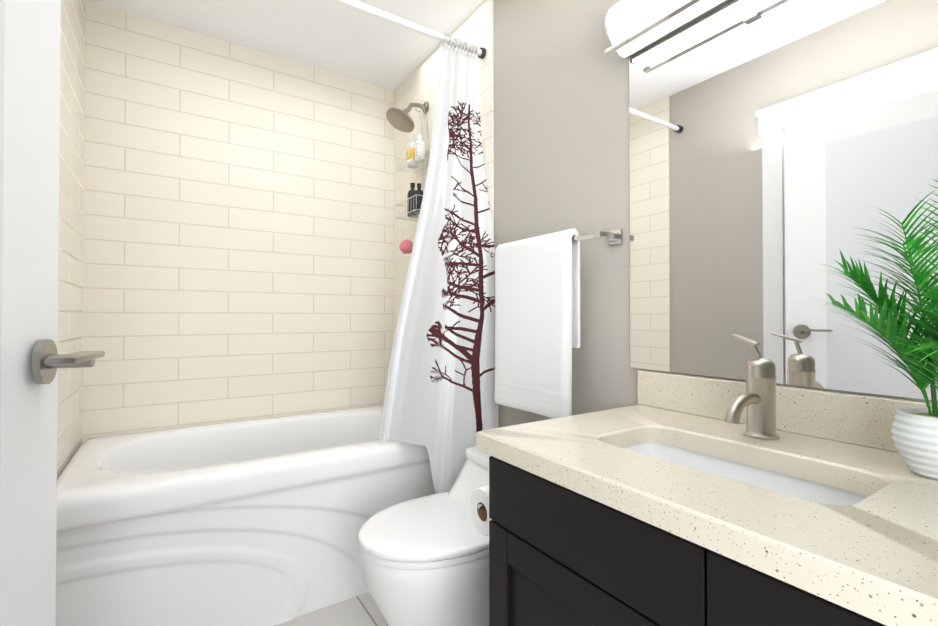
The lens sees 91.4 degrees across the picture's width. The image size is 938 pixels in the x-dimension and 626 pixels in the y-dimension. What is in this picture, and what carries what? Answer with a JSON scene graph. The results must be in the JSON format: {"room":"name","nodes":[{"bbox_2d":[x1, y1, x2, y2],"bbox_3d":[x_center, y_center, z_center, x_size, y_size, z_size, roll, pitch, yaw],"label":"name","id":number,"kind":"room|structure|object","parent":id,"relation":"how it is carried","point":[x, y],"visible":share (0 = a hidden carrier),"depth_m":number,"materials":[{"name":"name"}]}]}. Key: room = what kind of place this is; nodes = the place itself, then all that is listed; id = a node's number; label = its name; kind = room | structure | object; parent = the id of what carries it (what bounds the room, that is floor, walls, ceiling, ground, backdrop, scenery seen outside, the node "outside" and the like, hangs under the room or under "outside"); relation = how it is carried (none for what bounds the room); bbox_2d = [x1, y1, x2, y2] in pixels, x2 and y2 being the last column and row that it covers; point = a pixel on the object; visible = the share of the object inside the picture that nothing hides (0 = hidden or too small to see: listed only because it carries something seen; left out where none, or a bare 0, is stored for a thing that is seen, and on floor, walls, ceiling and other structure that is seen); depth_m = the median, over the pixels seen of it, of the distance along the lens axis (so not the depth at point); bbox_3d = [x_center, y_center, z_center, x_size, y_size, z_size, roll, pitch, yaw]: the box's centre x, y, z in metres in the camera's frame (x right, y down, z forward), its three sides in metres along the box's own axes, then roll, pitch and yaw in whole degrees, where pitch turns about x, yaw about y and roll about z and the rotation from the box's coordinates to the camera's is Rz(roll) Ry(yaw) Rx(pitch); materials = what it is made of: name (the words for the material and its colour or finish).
{"room":"bathroom","nodes":[
{"label":"bathroom","id":0,"kind":"room"},
{"bbox_2d":[86,0,482,90],"bbox_3d":[-0.147,-1.385,0.976,1.643,0.080,3.493,0,-1,-33],"label":"ceiling","id":1,"kind":"structure","parent":0,"point":[335,37],"depth_m":2.14,"materials":[{"name":"white paint"}]},
{"bbox_2d":[274,593,386,625],"bbox_3d":[-0.147,1.124,0.952,1.643,0.080,3.493,0,-1,-33],"label":"floor","id":2,"kind":"structure","parent":0,"point":[361,610],"depth_m":1.65,"materials":[{"name":"tile"}]},
{"bbox_2d":[56,405,449,625],"bbox_3d":[-0.816,0.809,1.974,1.419,0.570,0.831,0,-1,-33],"label":"bathtub","id":3,"kind":"object","parent":2,"relation":"on","point":[257,522],"visible":0.73,"depth_m":1.57,"materials":[{"name":"white ceramic"}]},
{"bbox_2d":[358,445,490,625],"bbox_3d":[-0.030,0.786,1.467,0.655,0.606,0.398,0,-1,-33],"label":"toilet","id":4,"kind":"object","parent":2,"relation":"on","point":[424,560],"visible":0.56,"depth_m":1.28,"materials":[{"name":"white ceramic"}]},
{"bbox_2d":[476,370,937,625],"bbox_3d":[0.585,0.619,0.634,0.568,0.925,1.210,0,-1,-33],"label":"bathroom vanity","id":5,"kind":"object","parent":2,"relation":"on","point":[673,500],"visible":0.96,"depth_m":0.72,"materials":[{"name":"beige stone"}]},
{"bbox_2d":[470,485,491,535],"bbox_3d":[0.114,0.455,1.085,0.207,0.104,0.127,0,-1,-33],"label":"paper roll","id":6,"kind":"object","parent":5,"relation":"attached to","point":[479,505],"visible":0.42,"depth_m":1.05,"materials":[{"name":"white paper"}]},
{"bbox_2d":[725,334,778,439],"bbox_3d":[0.556,0.149,0.932,0.156,0.210,0.091,0,-1,-33],"label":"faucet","id":7,"kind":"object","parent":5,"relation":"on","point":[757,399],"visible":1,"depth_m":0.92,"materials":[{"name":"silver metal"}]},
{"bbox_2d":[791,179,937,479],"bbox_3d":[0.686,0.030,0.650,0.327,0.442,0.364,0,-1,-33],"label":"plant","id":8,"kind":"object","parent":5,"relation":"on","point":[914,431],"visible":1,"depth_m":0.69,"materials":[{"name":"green plant"}]},
{"bbox_2d":[494,0,937,427],"bbox_3d":[0.498,-0.127,1.387,0.100,2.430,3.293,0,-1,-33],"label":"wall","id":9,"kind":"structure","parent":0,"point":[561,120],"depth_m":1.51,"materials":[{"name":"beige paint"}]},
{"bbox_2d":[393,0,493,339],"bbox_3d":[-0.173,-0.118,2.310,0.010,2.430,0.993,0,-1,-33],"label":"wall tile","id":10,"kind":"structure","parent":9,"relation":"attached to","point":[420,82],"depth_m":2.38,"materials":[{"name":"beige tile"}]},
{"bbox_2d":[386,101,428,132],"bbox_3d":[-0.314,-1.016,2.326,0.216,0.174,0.152,0,-1,-33],"label":"shower head","id":11,"kind":"object","parent":10,"relation":"attached to","point":[400,120],"visible":0.98,"depth_m":2.31},
{"bbox_2d":[396,100,430,253],"bbox_3d":[-0.279,-0.703,2.357,0.114,0.777,0.261,0,-1,-33],"label":"shower caddy","id":12,"kind":"object","parent":11,"relation":"hanging from","point":[415,153],"visible":0.94,"depth_m":2.36,"materials":[{"name":"silver metal"}]},
{"bbox_2d":[334,0,485,58],"bbox_3d":[-0.537,-1.110,1.559,1.431,0.042,0.042,0,-1,-33],"label":"curtain rod","id":13,"kind":"object","parent":10,"relation":"attached to","point":[389,17],"visible":1,"depth_m":1.75,"materials":[{"name":"white metal"}]},
{"bbox_2d":[378,33,498,492],"bbox_3d":[-0.123,-0.215,1.826,0.403,1.815,0.268,0,-1,-33],"label":"shower curtain","id":14,"kind":"object","parent":13,"relation":"hanging from","point":[441,405],"visible":0.9,"depth_m":1.82,"materials":[{"name":"fabric"}]},
{"bbox_2d":[491,227,622,256],"bbox_3d":[0.266,-0.228,1.573,0.083,0.048,0.572,0,-1,-33],"label":"towel rail","id":15,"kind":"object","parent":9,"relation":"attached to","point":[614,236],"visible":0.62,"depth_m":1.36,"materials":[{"name":"silver metal"}]},
{"bbox_2d":[494,228,579,418],"bbox_3d":[0.221,0.037,1.576,0.070,0.596,0.385,0,-1,-33],"label":"hanging towel","id":16,"kind":"object","parent":15,"relation":"hanging from","point":[537,308],"visible":0.98,"depth_m":1.51,"materials":[{"name":"white fabric"}]},
{"bbox_2d":[605,0,734,59],"bbox_3d":[0.589,-0.814,1.063,0.108,0.168,0.608,0,-1,-33],"label":"sconce","id":17,"kind":"object","parent":9,"relation":"attached to","point":[633,28],"visible":1,"depth_m":1.21,"materials":[{"name":"white glass"}]},
{"bbox_2d":[629,0,937,400],"bbox_3d":[0.811,-0.294,0.812,0.005,0.895,1.245,0,-1,-33],"label":"mirror","id":18,"kind":"object","parent":9,"relation":"attached to","point":[777,148],"visible":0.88,"depth_m":1.00,"materials":[{"name":"clear glass"}]},
{"bbox_3d":[-1.078,-0.117,2.383,1.643,2.430,0.100,0,-1,-33],"label":"wall","id":19,"kind":"structure","parent":0,"visible":0},
{"bbox_2d":[82,0,393,442],"bbox_3d":[-1.048,-0.268,2.338,1.443,2.130,0.010,0,-1,-33],"label":"wall tile","id":20,"kind":"structure","parent":19,"relation":"attached to","point":[238,231],"depth_m":2.24,"materials":[{"name":"beige tile"}]},
{"bbox_3d":[-0.793,-0.135,0.541,0.100,2.430,3.293,0,-1,-33],"label":"wall","id":21,"kind":"structure","parent":0,"visible":0},
{"bbox_2d":[0,0,104,625],"bbox_3d":[-0.482,0.076,0.392,0.210,1.990,0.758,0,-1,-33],"label":"door","id":22,"kind":"structure","parent":21,"relation":"in","point":[32,360],"depth_m":0.65,"materials":[{"name":"white painted wood"},{"name":"nickel"}]},
{"bbox_2d":[57,0,84,477],"bbox_3d":[-1.407,-0.125,1.579,0.010,2.430,0.863,0,-1,-33],"label":"wall tile","id":23,"kind":"structure","parent":21,"relation":"attached to","point":[70,275],"depth_m":1.70,"materials":[{"name":"beige tile"}]}
]}

